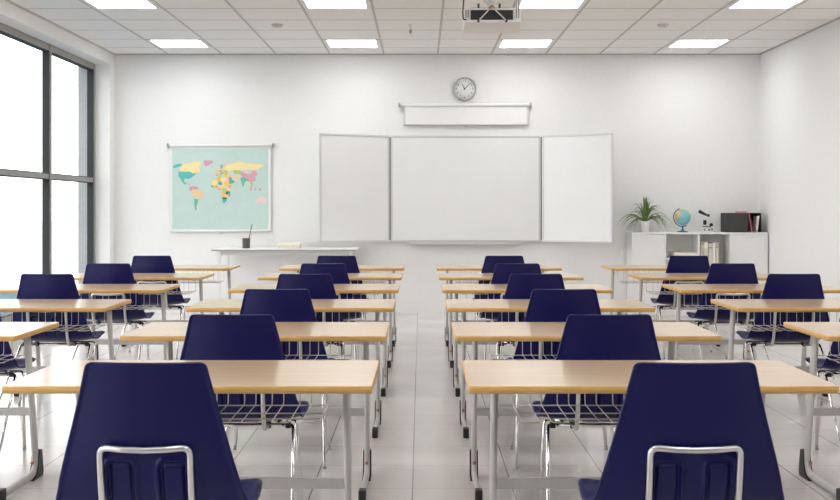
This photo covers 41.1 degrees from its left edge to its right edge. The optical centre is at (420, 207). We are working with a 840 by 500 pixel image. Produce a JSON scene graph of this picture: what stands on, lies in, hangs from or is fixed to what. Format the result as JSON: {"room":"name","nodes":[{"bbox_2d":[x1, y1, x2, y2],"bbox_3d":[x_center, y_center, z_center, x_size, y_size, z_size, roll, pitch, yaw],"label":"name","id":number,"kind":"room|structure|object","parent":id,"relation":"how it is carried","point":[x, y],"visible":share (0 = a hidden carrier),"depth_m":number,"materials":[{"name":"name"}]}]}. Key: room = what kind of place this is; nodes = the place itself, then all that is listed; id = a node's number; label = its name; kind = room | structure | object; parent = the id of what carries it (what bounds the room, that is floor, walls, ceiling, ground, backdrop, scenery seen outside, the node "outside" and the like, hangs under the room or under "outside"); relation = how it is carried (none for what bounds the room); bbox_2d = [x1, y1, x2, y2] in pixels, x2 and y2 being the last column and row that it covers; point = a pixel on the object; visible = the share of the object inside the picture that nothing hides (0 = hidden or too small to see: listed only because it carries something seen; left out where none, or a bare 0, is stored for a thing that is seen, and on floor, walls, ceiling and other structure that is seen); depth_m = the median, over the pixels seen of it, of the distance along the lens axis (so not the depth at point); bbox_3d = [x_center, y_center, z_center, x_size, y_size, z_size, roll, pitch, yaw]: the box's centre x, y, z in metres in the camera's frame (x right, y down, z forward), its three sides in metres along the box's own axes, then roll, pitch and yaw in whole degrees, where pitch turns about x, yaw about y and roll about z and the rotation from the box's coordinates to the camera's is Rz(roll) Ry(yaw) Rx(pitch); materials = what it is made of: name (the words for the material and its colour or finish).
{"room":"classroom","nodes":[
{"label":"classroom","id":0,"kind":"room"},
{"bbox_2d":[0,0,113,347],"bbox_3d":[-3.946,-0.306,5.385,0.249,3.232,17.170,0,0,0],"label":"wall","id":1,"kind":"structure","parent":0,"point":[11,15],"depth_m":13.78,"materials":[{"name":"paint"}]},
{"bbox_2d":[0,22,94,321],"bbox_3d":[-4.040,-0.315,5.594,0.082,2.910,16.388,0,0,0],"label":"window","id":2,"kind":"structure","parent":1,"relation":"in","point":[48,50],"depth_m":12.07,"materials":[{"name":"grey metal"}]},
{"bbox_2d":[78,66,86,294],"bbox_3d":[-4.142,-0.306,5.385,0.144,3.232,17.170,0,0,0],"label":"trim","id":3,"kind":"structure","parent":1,"relation":"attached to","point":[82,73],"depth_m":13.78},
{"bbox_2d":[0,313,839,499],"bbox_3d":[0.112,1.410,5.385,8.652,0.200,17.570,0,0,0],"label":"floor","id":4,"kind":"structure","parent":0,"point":[420,451],"depth_m":6.39,"materials":[{"name":"tile"}]},
{"bbox_2d":[0,316,35,452],"bbox_3d":[-2.405,0.868,5.935,0.560,0.889,0.630,0,0,0],"label":"chair","id":5,"kind":"object","parent":4,"relation":"on","point":[5,367],"visible":0.81,"depth_m":5.94,"materials":[{"name":"blue plastic"}]},
{"bbox_2d":[0,322,58,499],"bbox_3d":[-2.393,0.939,5.278,1.185,0.742,0.622,0,0,0],"label":"school desk","id":6,"kind":"object","parent":4,"relation":"on","point":[9,331],"visible":0.99,"depth_m":5.38,"materials":[{"name":"laminate"}]},
{"bbox_2d":[0,341,24,363],"bbox_3d":[-2.341,0.660,5.345,0.784,0.136,0.361,0,0,0],"label":"wire basket","id":7,"kind":"object","parent":6,"relation":"on","point":[3,341],"depth_m":5.49,"materials":[{"name":"silver metal"}]},
{"bbox_2d":[0,274,104,405],"bbox_3d":[-2.403,0.868,7.285,0.560,0.889,0.630,0,0,0],"label":"chair","id":8,"kind":"object","parent":4,"relation":"on","point":[31,286],"visible":0.69,"depth_m":7.22,"materials":[{"name":"blue plastic"}]},
{"bbox_2d":[0,299,131,372],"bbox_3d":[-2.393,0.939,6.680,1.185,0.742,0.622,0,0,0],"label":"school desk","id":9,"kind":"object","parent":4,"relation":"on","point":[6,305],"visible":0.51,"depth_m":6.69,"materials":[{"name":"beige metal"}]},
{"bbox_2d":[5,312,104,330],"bbox_3d":[-2.341,0.660,6.747,0.784,0.136,0.361,0,0,0],"label":"wire basket","id":10,"kind":"object","parent":9,"relation":"on","point":[57,329],"depth_m":6.87,"materials":[{"name":"silver metal"}]},
{"bbox_2d":[0,284,179,396],"bbox_3d":[-2.393,0.939,8.082,1.185,0.742,0.622,0,0,0],"label":"school desk","id":11,"kind":"object","parent":4,"relation":"on","point":[82,288],"visible":0.34,"depth_m":8.13,"materials":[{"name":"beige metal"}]},
{"bbox_2d":[108,293,157,309],"bbox_3d":[-2.341,0.660,8.149,0.784,0.136,0.361,0,0,0],"label":"wire basket","id":12,"kind":"object","parent":11,"relation":"on","point":[125,307],"depth_m":8.28,"materials":[{"name":"silver metal"}]},
{"bbox_2d":[71,263,154,359],"bbox_3d":[-2.388,0.868,8.644,0.560,0.889,0.630,0,0,0],"label":"chair","id":13,"kind":"object","parent":4,"relation":"on","point":[95,273],"visible":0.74,"depth_m":8.57,"materials":[{"name":"blue plastic"}]},
{"bbox_2d":[72,273,213,359],"bbox_3d":[-2.393,0.939,9.484,1.185,0.742,0.622,0,0,0],"label":"school desk","id":14,"kind":"object","parent":4,"relation":"on","point":[79,276],"visible":0.33,"depth_m":9.54,"materials":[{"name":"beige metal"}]},
{"bbox_2d":[140,280,195,294],"bbox_3d":[-2.341,0.660,9.551,0.784,0.136,0.361,0,0,0],"label":"wire basket","id":15,"kind":"object","parent":14,"relation":"on","point":[148,280],"depth_m":9.72,"materials":[{"name":"silver metal"}]},
{"bbox_2d":[114,256,190,358],"bbox_3d":[-2.386,0.868,10.030,0.560,0.889,0.630,0,0,0],"label":"chair","id":16,"kind":"object","parent":4,"relation":"on","point":[140,264],"visible":0.6,"depth_m":9.96,"materials":[{"name":"blue plastic"}]},
{"bbox_2d":[56,362,262,499],"bbox_3d":[-0.755,0.868,3.154,0.560,0.889,0.630,0,0,0],"label":"chair","id":17,"kind":"object","parent":4,"relation":"on","point":[139,431],"visible":1,"depth_m":3.08,"materials":[{"name":"blue plastic"}]},
{"bbox_2d":[121,265,239,346],"bbox_3d":[-2.393,0.939,10.886,1.185,0.742,0.622,0,0,0],"label":"school desk","id":18,"kind":"object","parent":4,"relation":"on","point":[197,268],"visible":0.27,"depth_m":10.88,"materials":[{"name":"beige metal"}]},
{"bbox_2d":[179,271,222,282],"bbox_3d":[-2.341,0.660,10.953,0.784,0.136,0.361,0,0,0],"label":"wire basket","id":19,"kind":"object","parent":18,"relation":"on","point":[197,271],"depth_m":11.01,"materials":[{"name":"silver metal"}]},
{"bbox_2d":[2,360,378,499],"bbox_3d":[-0.747,0.939,3.876,1.185,0.742,0.622,0,0,0],"label":"school desk","id":20,"kind":"object","parent":4,"relation":"on","point":[345,377],"visible":0.53,"depth_m":3.87,"materials":[{"name":"laminate"}]},
{"bbox_2d":[216,394,328,422],"bbox_3d":[-0.728,0.660,3.943,0.784,0.136,0.361,0,0,0],"label":"wire basket","id":21,"kind":"object","parent":20,"relation":"on","point":[327,405],"depth_m":3.96,"materials":[{"name":"silver metal"}]},
{"bbox_2d":[180,314,308,499],"bbox_3d":[-0.752,0.868,4.537,0.560,0.889,0.630,0,0,0],"label":"chair","id":22,"kind":"object","parent":4,"relation":"on","point":[208,336],"visible":0.56,"depth_m":4.46,"materials":[{"name":"blue plastic"}]},
{"bbox_2d":[120,322,389,499],"bbox_3d":[-0.747,0.939,5.278,1.185,0.742,0.622,0,0,0],"label":"school desk","id":23,"kind":"object","parent":4,"relation":"on","point":[169,332],"visible":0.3,"depth_m":5.28,"materials":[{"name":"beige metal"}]},
{"bbox_2d":[284,341,351,359],"bbox_3d":[-0.728,0.660,5.345,0.784,0.136,0.361,0,0,0],"label":"wire basket","id":24,"kind":"object","parent":23,"relation":"on","point":[289,341],"depth_m":5.52,"materials":[{"name":"silver metal"}]},
{"bbox_2d":[225,289,333,468],"bbox_3d":[-0.751,0.868,5.935,0.560,0.889,0.630,0,0,0],"label":"chair","id":25,"kind":"object","parent":4,"relation":"on","point":[285,305],"visible":0.27,"depth_m":5.86,"materials":[{"name":"blue plastic"}]},
{"bbox_2d":[211,247,358,319],"bbox_3d":[-1.601,0.896,13.469,1.696,0.828,0.702,0,0,0],"label":"desk","id":26,"kind":"object","parent":4,"relation":"on","point":[254,262],"visible":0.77,"depth_m":13.70,"materials":[{"name":"white paint"}]},
{"bbox_2d":[242,238,249,247],"bbox_3d":[-2.090,0.422,13.430,0.094,0.120,0.094,0,0,0],"label":"pencil cup","id":27,"kind":"object","parent":26,"relation":"on","point":[245,241],"visible":0.98,"depth_m":13.39,"materials":[{"name":"black metal"}]},
{"bbox_2d":[278,242,301,247],"bbox_3d":[-1.567,0.449,13.430,0.265,0.066,0.200,0,0,0],"label":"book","id":28,"kind":"object","parent":26,"relation":"on","point":[281,244],"visible":1,"depth_m":13.33,"materials":[{"name":"beige paper"}]},
{"bbox_2d":[186,299,395,437],"bbox_3d":[-0.747,0.939,6.680,1.185,0.742,0.622,0,0,0],"label":"school desk","id":29,"kind":"object","parent":4,"relation":"on","point":[221,306],"visible":0.26,"depth_m":6.60,"materials":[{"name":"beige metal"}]},
{"bbox_2d":[322,312,365,321],"bbox_3d":[-0.728,0.660,6.747,0.784,0.136,0.361,0,0,0],"label":"wire basket","id":30,"kind":"object","parent":29,"relation":"on","point":[322,312],"depth_m":6.92,"materials":[{"name":"silver metal"}]},
{"bbox_2d":[276,274,345,402],"bbox_3d":[-0.743,0.868,7.285,0.560,0.889,0.630,0,0,0],"label":"chair","id":31,"kind":"object","parent":4,"relation":"on","point":[320,286],"visible":0.21,"depth_m":7.21,"materials":[{"name":"blue plastic"}]},
{"bbox_2d":[228,284,399,396],"bbox_3d":[-0.747,0.939,8.082,1.185,0.742,0.622,0,0,0],"label":"school desk","id":32,"kind":"object","parent":4,"relation":"on","point":[383,289],"visible":0.25,"depth_m":8.11,"materials":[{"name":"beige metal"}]},
{"bbox_2d":[257,273,402,367],"bbox_3d":[-0.747,0.939,9.484,1.185,0.742,0.622,0,0,0],"label":"school desk","id":33,"kind":"object","parent":4,"relation":"on","point":[389,277],"visible":0.29,"depth_m":9.51,"materials":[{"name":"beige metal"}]},
{"bbox_2d":[299,263,361,359],"bbox_3d":[-0.743,0.868,8.644,0.560,0.889,0.630,0,0,0],"label":"chair","id":34,"kind":"object","parent":4,"relation":"on","point":[338,271],"visible":0.21,"depth_m":8.56,"materials":[{"name":"blue plastic"}]},
{"bbox_2d":[279,265,404,346],"bbox_3d":[-0.747,0.939,10.886,1.185,0.742,0.622,0,0,0],"label":"school desk","id":35,"kind":"object","parent":4,"relation":"on","point":[365,268],"visible":0.34,"depth_m":10.70,"materials":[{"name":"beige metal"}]},
{"bbox_2d":[317,256,368,319],"bbox_3d":[-0.744,0.868,10.030,0.560,0.889,0.630,0,0,0],"label":"chair","id":36,"kind":"object","parent":4,"relation":"on","point":[351,264],"visible":0.09,"depth_m":9.95,"materials":[{"name":"blue plastic"}]},
{"bbox_2d":[472,256,523,319],"bbox_3d":[0.744,0.868,10.030,0.560,0.889,0.630,0,0,0],"label":"chair","id":37,"kind":"object","parent":4,"relation":"on","point":[489,264],"visible":0.14,"depth_m":9.95,"materials":[{"name":"blue plastic"}]},
{"bbox_2d":[436,265,561,346],"bbox_3d":[0.747,0.939,10.886,1.185,0.742,0.622,0,0,0],"label":"school desk","id":38,"kind":"object","parent":4,"relation":"on","point":[446,268],"visible":0.36,"depth_m":10.70,"materials":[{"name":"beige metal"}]},
{"bbox_2d":[479,263,541,359],"bbox_3d":[0.743,0.868,8.644,0.560,0.889,0.630,0,0,0],"label":"chair","id":39,"kind":"object","parent":4,"relation":"on","point":[502,271],"visible":0.29,"depth_m":8.56,"materials":[{"name":"blue plastic"}]},
{"bbox_2d":[438,273,583,367],"bbox_3d":[0.747,0.939,9.484,1.185,0.742,0.622,0,0,0],"label":"school desk","id":40,"kind":"object","parent":4,"relation":"on","point":[451,277],"visible":0.26,"depth_m":9.51,"materials":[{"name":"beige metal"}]},
{"bbox_2d":[441,284,612,396],"bbox_3d":[0.747,0.939,8.082,1.185,0.742,0.622,0,0,0],"label":"school desk","id":41,"kind":"object","parent":4,"relation":"on","point":[456,289],"visible":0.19,"depth_m":8.11,"materials":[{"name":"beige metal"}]},
{"bbox_2d":[495,274,564,402],"bbox_3d":[0.743,0.868,7.285,0.560,0.889,0.630,0,0,0],"label":"chair","id":42,"kind":"object","parent":4,"relation":"on","point":[519,286],"visible":0.15,"depth_m":7.21,"materials":[{"name":"blue plastic"}]},
{"bbox_2d":[445,299,654,437],"bbox_3d":[0.747,0.939,6.680,1.185,0.742,0.622,0,0,0],"label":"school desk","id":43,"kind":"object","parent":4,"relation":"on","point":[463,306],"visible":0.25,"depth_m":6.60,"materials":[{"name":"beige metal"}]},
{"bbox_2d":[475,312,518,321],"bbox_3d":[0.728,0.660,6.747,0.784,0.136,0.361,0,0,0],"label":"wire basket","id":44,"kind":"object","parent":43,"relation":"on","point":[475,312],"depth_m":6.92,"materials":[{"name":"silver metal"}]},
{"bbox_2d":[507,289,615,468],"bbox_3d":[0.751,0.868,5.935,0.560,0.889,0.630,0,0,0],"label":"chair","id":45,"kind":"object","parent":4,"relation":"on","point":[545,305],"visible":0.28,"depth_m":5.86,"materials":[{"name":"blue plastic"}]},
{"bbox_2d":[451,322,720,499],"bbox_3d":[0.747,0.939,5.278,1.185,0.742,0.622,0,0,0],"label":"school desk","id":46,"kind":"object","parent":4,"relation":"on","point":[671,332],"visible":0.41,"depth_m":5.28,"materials":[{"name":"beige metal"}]},
{"bbox_2d":[489,341,556,359],"bbox_3d":[0.728,0.660,5.345,0.784,0.136,0.361,0,0,0],"label":"wire basket","id":47,"kind":"object","parent":46,"relation":"on","point":[489,341],"depth_m":5.52,"materials":[{"name":"silver metal"}]},
{"bbox_2d":[532,314,660,499],"bbox_3d":[0.752,0.868,4.537,0.560,0.889,0.630,0,0,0],"label":"chair","id":48,"kind":"object","parent":4,"relation":"on","point":[584,336],"visible":0.57,"depth_m":4.46,"materials":[{"name":"blue plastic"}]},
{"bbox_2d":[462,360,838,499],"bbox_3d":[0.747,0.939,3.876,1.185,0.742,0.622,0,0,0],"label":"school desk","id":49,"kind":"object","parent":4,"relation":"on","point":[492,377],"visible":0.53,"depth_m":3.87,"materials":[{"name":"laminate"}]},
{"bbox_2d":[512,394,624,422],"bbox_3d":[0.728,0.660,3.943,0.784,0.136,0.361,0,0,0],"label":"wire basket","id":50,"kind":"object","parent":49,"relation":"on","point":[513,405],"depth_m":3.96,"materials":[{"name":"silver metal"}]},
{"bbox_2d":[601,265,719,346],"bbox_3d":[2.400,0.939,10.886,1.185,0.742,0.622,0,0,0],"label":"school desk","id":51,"kind":"object","parent":4,"relation":"on","point":[612,268],"visible":0.38,"depth_m":10.88,"materials":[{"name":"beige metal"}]},
{"bbox_2d":[617,271,661,282],"bbox_3d":[2.348,0.660,10.953,0.784,0.136,0.361,0,0,0],"label":"wire basket","id":52,"kind":"object","parent":51,"relation":"on","point":[644,271],"depth_m":10.99,"materials":[{"name":"silver metal"}]},
{"bbox_2d":[578,362,784,499],"bbox_3d":[0.753,0.868,3.154,0.560,0.889,0.630,0,0,0],"label":"chair","id":53,"kind":"object","parent":4,"relation":"on","point":[684,431],"visible":1,"depth_m":3.08,"materials":[{"name":"blue plastic"}]},
{"bbox_2d":[650,256,726,358],"bbox_3d":[2.386,0.868,10.030,0.560,0.889,0.630,0,0,0],"label":"chair","id":54,"kind":"object","parent":4,"relation":"on","point":[676,264],"visible":0.62,"depth_m":9.96,"materials":[{"name":"blue plastic"}]},
{"bbox_2d":[627,232,767,315],"bbox_3d":[3.394,0.803,13.783,1.653,1.014,0.345,0,0,0],"label":"cabinet","id":55,"kind":"object","parent":4,"relation":"on","point":[643,248],"visible":0.52,"depth_m":13.61,"materials":[{"name":"white paint"}]},
{"bbox_2d":[620,196,672,231],"bbox_3d":[2.765,0.077,13.763,0.736,0.437,0.288,0,0,0],"label":"potted plant","id":56,"kind":"object","parent":55,"relation":"on","point":[645,211],"visible":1,"depth_m":13.75,"materials":[{"name":"green plant"}]},
{"bbox_2d":[673,209,690,231],"bbox_3d":[3.219,0.150,13.750,0.196,0.292,0.196,0,0,34],"label":"globe","id":57,"kind":"object","parent":55,"relation":"on","point":[682,217],"visible":1,"depth_m":13.69,"materials":[{"name":"paint"}]},
{"bbox_2d":[671,252,696,255],"bbox_3d":[3.235,0.576,13.775,0.283,0.067,0.210,0,0,0],"label":"book","id":58,"kind":"object","parent":55,"relation":"on","point":[672,253],"visible":0.55,"depth_m":13.67,"materials":[{"name":"white paper"}]},
{"bbox_2d":[700,242,703,255],"bbox_3d":[3.436,0.575,13.769,0.033,0.320,0.221,0,0,0],"label":"book","id":59,"kind":"object","parent":55,"relation":"on","point":[701,243],"visible":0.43,"depth_m":13.66,"materials":[{"name":"white paper"}]},
{"bbox_2d":[700,241,707,255],"bbox_3d":[3.483,0.573,13.769,0.052,0.322,0.221,0,0,0],"label":"book","id":60,"kind":"object","parent":55,"relation":"on","point":[705,242],"visible":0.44,"depth_m":13.66,"materials":[{"name":"white paper"}]},
{"bbox_2d":[698,210,712,231],"bbox_3d":[3.496,0.158,13.744,0.176,0.276,0.132,0,0,0],"label":"microscope","id":61,"kind":"object","parent":55,"relation":"on","point":[699,211],"visible":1,"depth_m":13.73,"materials":[{"name":"white paint"}]},
{"bbox_2d":[708,243,711,264],"bbox_3d":[3.536,0.583,13.769,0.043,0.303,0.221,0,0,0],"label":"book","id":62,"kind":"object","parent":55,"relation":"on","point":[709,244],"visible":0.44,"depth_m":13.66,"materials":[{"name":"white paper"}]},
{"bbox_2d":[708,242,715,262],"bbox_3d":[3.580,0.580,13.770,0.037,0.310,0.220,0,0,0],"label":"book","id":63,"kind":"object","parent":55,"relation":"on","point":[713,244],"visible":0.55,"depth_m":13.66,"materials":[{"name":"white paper"}]},
{"bbox_2d":[716,243,718,262],"bbox_3d":[3.619,0.581,13.769,0.032,0.308,0.221,0,0,0],"label":"book","id":64,"kind":"object","parent":55,"relation":"on","point":[717,244],"visible":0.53,"depth_m":13.66,"materials":[{"name":"white paper"}]},
{"bbox_2d":[721,213,760,231],"bbox_3d":[3.940,0.178,13.779,0.413,0.235,0.302,0,0,0],"label":"file organizer","id":65,"kind":"object","parent":55,"relation":"on","point":[730,222],"visible":0.9,"depth_m":13.63,"materials":[{"name":"black plastic"}]},
{"bbox_2d":[748,214,751,231],"bbox_3d":[4.018,0.179,13.741,0.043,0.221,0.218,0,0,0],"label":"folder","id":66,"kind":"object","parent":65,"relation":"in","point":[749,219],"visible":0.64,"depth_m":13.67,"materials":[{"name":"pink"}]},
{"bbox_2d":[752,216,758,231],"bbox_3d":[4.112,0.193,13.741,0.025,0.193,0.218,0,0,0],"label":"folder","id":67,"kind":"object","parent":65,"relation":"in","point":[755,218],"visible":1,"depth_m":13.73,"materials":[{"name":"white paper"}]},
{"bbox_2d":[627,273,768,359],"bbox_3d":[2.400,0.939,9.484,1.185,0.742,0.622,0,0,0],"label":"school desk","id":68,"kind":"object","parent":4,"relation":"on","point":[641,276],"visible":0.38,"depth_m":9.54,"materials":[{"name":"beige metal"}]},
{"bbox_2d":[646,280,701,294],"bbox_3d":[2.348,0.660,9.551,0.784,0.136,0.361,0,0,0],"label":"wire basket","id":69,"kind":"object","parent":68,"relation":"on","point":[669,280],"depth_m":9.70,"materials":[{"name":"silver metal"}]},
{"bbox_2d":[686,263,769,359],"bbox_3d":[2.388,0.868,8.644,0.560,0.889,0.630,0,0,0],"label":"chair","id":70,"kind":"object","parent":4,"relation":"on","point":[719,273],"visible":0.62,"depth_m":8.57,"materials":[{"name":"blue plastic"}]},
{"bbox_2d":[662,284,839,396],"bbox_3d":[2.400,0.939,8.082,1.185,0.742,0.622,0,0,0],"label":"school desk","id":71,"kind":"object","parent":4,"relation":"on","point":[679,288],"visible":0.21,"depth_m":8.13,"materials":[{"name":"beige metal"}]},
{"bbox_2d":[684,293,752,309],"bbox_3d":[2.348,0.660,8.149,0.784,0.136,0.361,0,0,0],"label":"wire basket","id":72,"kind":"object","parent":71,"relation":"on","point":[701,307],"depth_m":8.27,"materials":[{"name":"silver metal"}]},
{"bbox_2d":[711,299,839,372],"bbox_3d":[2.400,0.939,6.680,1.185,0.742,0.622,0,0,0],"label":"school desk","id":73,"kind":"object","parent":4,"relation":"on","point":[739,305],"visible":0.52,"depth_m":6.71,"materials":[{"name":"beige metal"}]},
{"bbox_2d":[737,312,836,330],"bbox_3d":[2.348,0.660,6.747,0.784,0.136,0.361,0,0,0],"label":"wire basket","id":74,"kind":"object","parent":73,"relation":"on","point":[760,329],"depth_m":6.92,"materials":[{"name":"silver metal"}]},
{"bbox_2d":[736,274,839,405],"bbox_3d":[2.403,0.868,7.285,0.560,0.889,0.630,0,0,0],"label":"chair","id":75,"kind":"object","parent":4,"relation":"on","point":[777,286],"visible":0.66,"depth_m":7.22,"materials":[{"name":"blue plastic"}]},
{"bbox_2d":[783,322,839,499],"bbox_3d":[2.400,0.939,5.278,1.185,0.742,0.622,0,0,0],"label":"school desk","id":76,"kind":"object","parent":4,"relation":"on","point":[827,331],"visible":0.99,"depth_m":5.38,"materials":[{"name":"laminate"}]},
{"bbox_2d":[818,341,839,362],"bbox_3d":[2.348,0.660,5.345,0.784,0.136,0.361,0,0,0],"label":"wire basket","id":77,"kind":"object","parent":76,"relation":"on","point":[830,341],"depth_m":5.51,"materials":[{"name":"silver metal"}]},
{"bbox_2d":[805,319,839,449],"bbox_3d":[2.405,0.868,5.935,0.560,0.889,0.630,0,0,0],"label":"chair","id":78,"kind":"object","parent":4,"relation":"on","point":[826,363],"visible":0.77,"depth_m":5.95,"materials":[{"name":"blue plastic"}]},
{"bbox_2d":[10,0,839,53],"bbox_3d":[0.112,-2.022,5.385,8.652,0.200,17.570,0,0,0],"label":"ceiling","id":79,"kind":"structure","parent":0,"point":[218,27],"depth_m":11.73,"materials":[{"name":"tile"}]},
{"bbox_2d":[81,0,161,8],"bbox_3d":[-2.810,-1.919,10.457,0.644,0.006,0.636,0,0,0],"label":"recessed light","id":80,"kind":"object","parent":79,"relation":"in","point":[96,4],"visible":1,"depth_m":10.55,"materials":[{"name":"white plastic"}]},
{"bbox_2d":[145,39,211,47],"bbox_3d":[-2.810,-1.919,13.073,0.644,0.006,0.636,0,0,0],"label":"recessed light","id":81,"kind":"object","parent":79,"relation":"in","point":[160,43],"visible":1,"depth_m":13.06,"materials":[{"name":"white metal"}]},
{"bbox_2d":[151,40,206,46],"bbox_3d":[-2.810,-1.919,13.073,0.556,0.004,0.568,0,0,0],"label":"diffuser","id":82,"kind":"object","parent":81,"relation":"attached to","point":[158,43],"depth_m":13.06,"materials":[{"name":"white plastic"}]},
{"bbox_2d":[271,23,282,28],"bbox_3d":[-1.500,-1.899,11.720,0.120,0.045,0.120,0,0,0],"label":"smoke detector","id":83,"kind":"object","parent":79,"relation":"attached to","point":[276,25],"visible":1,"depth_m":11.68,"materials":[{"name":"grey plastic"}]},
{"bbox_2d":[300,0,370,8],"bbox_3d":[-0.794,-1.919,10.457,0.644,0.006,0.636,0,0,0],"label":"recessed light","id":84,"kind":"object","parent":79,"relation":"in","point":[307,4],"visible":1,"depth_m":10.55,"materials":[{"name":"white plastic"}]},
{"bbox_2d":[323,39,380,47],"bbox_3d":[-0.794,-1.919,13.073,0.644,0.006,0.636,0,0,0],"label":"recessed light","id":85,"kind":"object","parent":79,"relation":"in","point":[330,43],"visible":1,"depth_m":13.06,"materials":[{"name":"white plastic"}]},
{"bbox_2d":[327,40,376,46],"bbox_3d":[-0.794,-1.919,13.073,0.556,0.004,0.568,0,0,0],"label":"diffuser","id":86,"kind":"object","parent":85,"relation":"attached to","point":[330,43],"depth_m":13.06,"materials":[{"name":"white plastic"}]},
{"bbox_2d":[408,24,412,33],"bbox_3d":[-0.104,-1.876,11.750,0.056,0.092,0.055,0,0,0],"label":"sprinkler","id":87,"kind":"object","parent":79,"relation":"attached to","point":[409,25],"visible":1,"depth_m":11.74,"materials":[{"name":"white metal"}]},
{"bbox_2d":[5,0,839,54],"bbox_3d":[0.208,-1.921,5.385,8.059,0.022,17.170,0,0,0],"label":"trim","id":88,"kind":"structure","parent":79,"relation":"attached to","point":[9,1],"depth_m":12.47,"materials":[{"name":"silver metal"}]},
{"bbox_2d":[25,8,839,47],"bbox_3d":[0.208,-1.926,5.225,8.059,0.012,16.364,0,0,0],"label":"trim","id":89,"kind":"structure","parent":79,"relation":"attached to","point":[25,8],"depth_m":10.78,"materials":[{"name":"grey metal"}]},
{"bbox_2d":[462,0,520,32],"bbox_3d":[0.580,-1.691,9.065,0.506,0.461,0.590,0,0,0],"label":"projector","id":90,"kind":"object","parent":79,"relation":"hanging from","point":[489,19],"visible":1,"depth_m":8.82,"materials":[{"name":"white plastic"}]},
{"bbox_2d":[471,10,512,19],"bbox_3d":[0.561,-1.520,8.815,0.335,0.076,0.014,0,0,0],"label":"vent grille","id":91,"kind":"object","parent":90,"relation":"attached to","point":[475,14],"depth_m":8.81,"materials":[{"name":"black plastic"}]},
{"bbox_2d":[496,39,555,47],"bbox_3d":[1.223,-1.919,13.073,0.644,0.006,0.636,0,0,0],"label":"recessed light","id":92,"kind":"object","parent":79,"relation":"in","point":[503,43],"visible":1,"depth_m":13.06,"materials":[{"name":"white plastic"}]},
{"bbox_2d":[500,40,551,46],"bbox_3d":[1.223,-1.919,13.073,0.556,0.004,0.568,0,0,0],"label":"diffuser","id":93,"kind":"object","parent":92,"relation":"attached to","point":[503,43],"depth_m":13.06,"materials":[{"name":"white plastic"}]},
{"bbox_2d":[514,0,587,8],"bbox_3d":[1.223,-1.919,10.457,0.644,0.006,0.636,0,0,0],"label":"recessed light","id":94,"kind":"object","parent":79,"relation":"in","point":[523,4],"visible":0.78,"depth_m":10.55,"materials":[{"name":"white plastic"}]},
{"bbox_2d":[657,23,668,28],"bbox_3d":[2.535,-1.899,11.720,0.120,0.045,0.120,0,0,0],"label":"smoke detector","id":95,"kind":"object","parent":79,"relation":"attached to","point":[663,25],"visible":1,"depth_m":11.68,"materials":[{"name":"grey plastic"}]},
{"bbox_2d":[664,39,732,47],"bbox_3d":[3.239,-1.919,13.073,0.644,0.006,0.636,0,0,0],"label":"recessed light","id":96,"kind":"object","parent":79,"relation":"in","point":[679,43],"visible":1,"depth_m":13.06,"materials":[{"name":"white plastic"}]},
{"bbox_2d":[670,40,727,46],"bbox_3d":[3.239,-1.919,13.073,0.556,0.004,0.568,0,0,0],"label":"diffuser","id":97,"kind":"object","parent":96,"relation":"attached to","point":[677,43],"depth_m":13.06,"materials":[{"name":"white plastic"}]},
{"bbox_2d":[724,0,805,8],"bbox_3d":[3.239,-1.919,10.457,0.644,0.006,0.636,0,0,0],"label":"recessed light","id":98,"kind":"object","parent":79,"relation":"in","point":[738,4],"visible":1,"depth_m":10.55,"materials":[{"name":"white plastic"}]},
{"bbox_2d":[114,55,759,312],"bbox_3d":[0.112,-0.306,14.070,8.652,3.232,0.200,0,0,0],"label":"wall","id":99,"kind":"structure","parent":0,"point":[685,129],"depth_m":13.97,"materials":[{"name":"paint"}]},
{"bbox_2d":[167,143,273,233],"bbox_3d":[-2.489,-0.241,13.939,1.331,1.122,0.062,0,0,0],"label":"map","id":100,"kind":"object","parent":99,"relation":"attached to","point":[221,188],"visible":1,"depth_m":13.94,"materials":[{"name":"multicoloured paper"}]},
{"bbox_2d":[453,77,475,100],"bbox_3d":[0.548,-1.483,13.949,0.294,0.294,0.042,0,0,0],"label":"wall clock","id":101,"kind":"object","parent":99,"relation":"attached to","point":[464,88],"visible":1,"depth_m":13.94,"materials":[{"name":"grey plastic"}]},
{"bbox_2d":[398,103,531,126],"bbox_3d":[0.552,-1.156,13.932,1.653,0.302,0.076,0,0,0],"label":"projector screen","id":102,"kind":"object","parent":99,"relation":"attached to","point":[465,114],"visible":1,"depth_m":13.93,"materials":[{"name":"white fabric"}]},
{"bbox_2d":[319,133,612,243],"bbox_3d":[0.544,-0.224,13.674,3.532,1.348,0.592,0,0,0],"label":"whiteboard","id":103,"kind":"object","parent":99,"relation":"attached to","point":[373,188],"visible":1,"depth_m":13.87,"materials":[{"name":"plastic"}]},
{"bbox_2d":[410,242,520,243],"bbox_3d":[0.552,0.434,13.848,1.364,0.031,0.085,0,0,0],"label":"tray","id":104,"kind":"object","parent":103,"relation":"on","point":[410,242],"depth_m":13.80,"materials":[{"name":"silver metal"}]},
{"bbox_2d":[760,19,839,321],"bbox_3d":[4.338,-0.306,5.385,0.200,3.232,17.170,0,0,0],"label":"wall","id":105,"kind":"structure","parent":0,"point":[800,77],"depth_m":12.43,"materials":[{"name":"paint"}]},
{"label":"outside","id":106,"kind":"structure","parent":0,"visible":0},
{"bbox_2d":[0,293,16,314],"bbox_3d":[-82.250,7.510,18.000,155.500,0.400,156.000,0,0,0],"label":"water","id":107,"kind":"structure","parent":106,"point":[2,295],"depth_m":92.51,"materials":[{"name":"blue liquid"}]},
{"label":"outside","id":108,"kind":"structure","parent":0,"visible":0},
{"bbox_2d":[0,222,77,287],"bbox_3d":[-202.250,7.510,348.000,395.500,0.400,504.000,0,0,0],"label":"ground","id":109,"kind":"structure","parent":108,"point":[20,242],"depth_m":197.28,"materials":[{"name":"white"}]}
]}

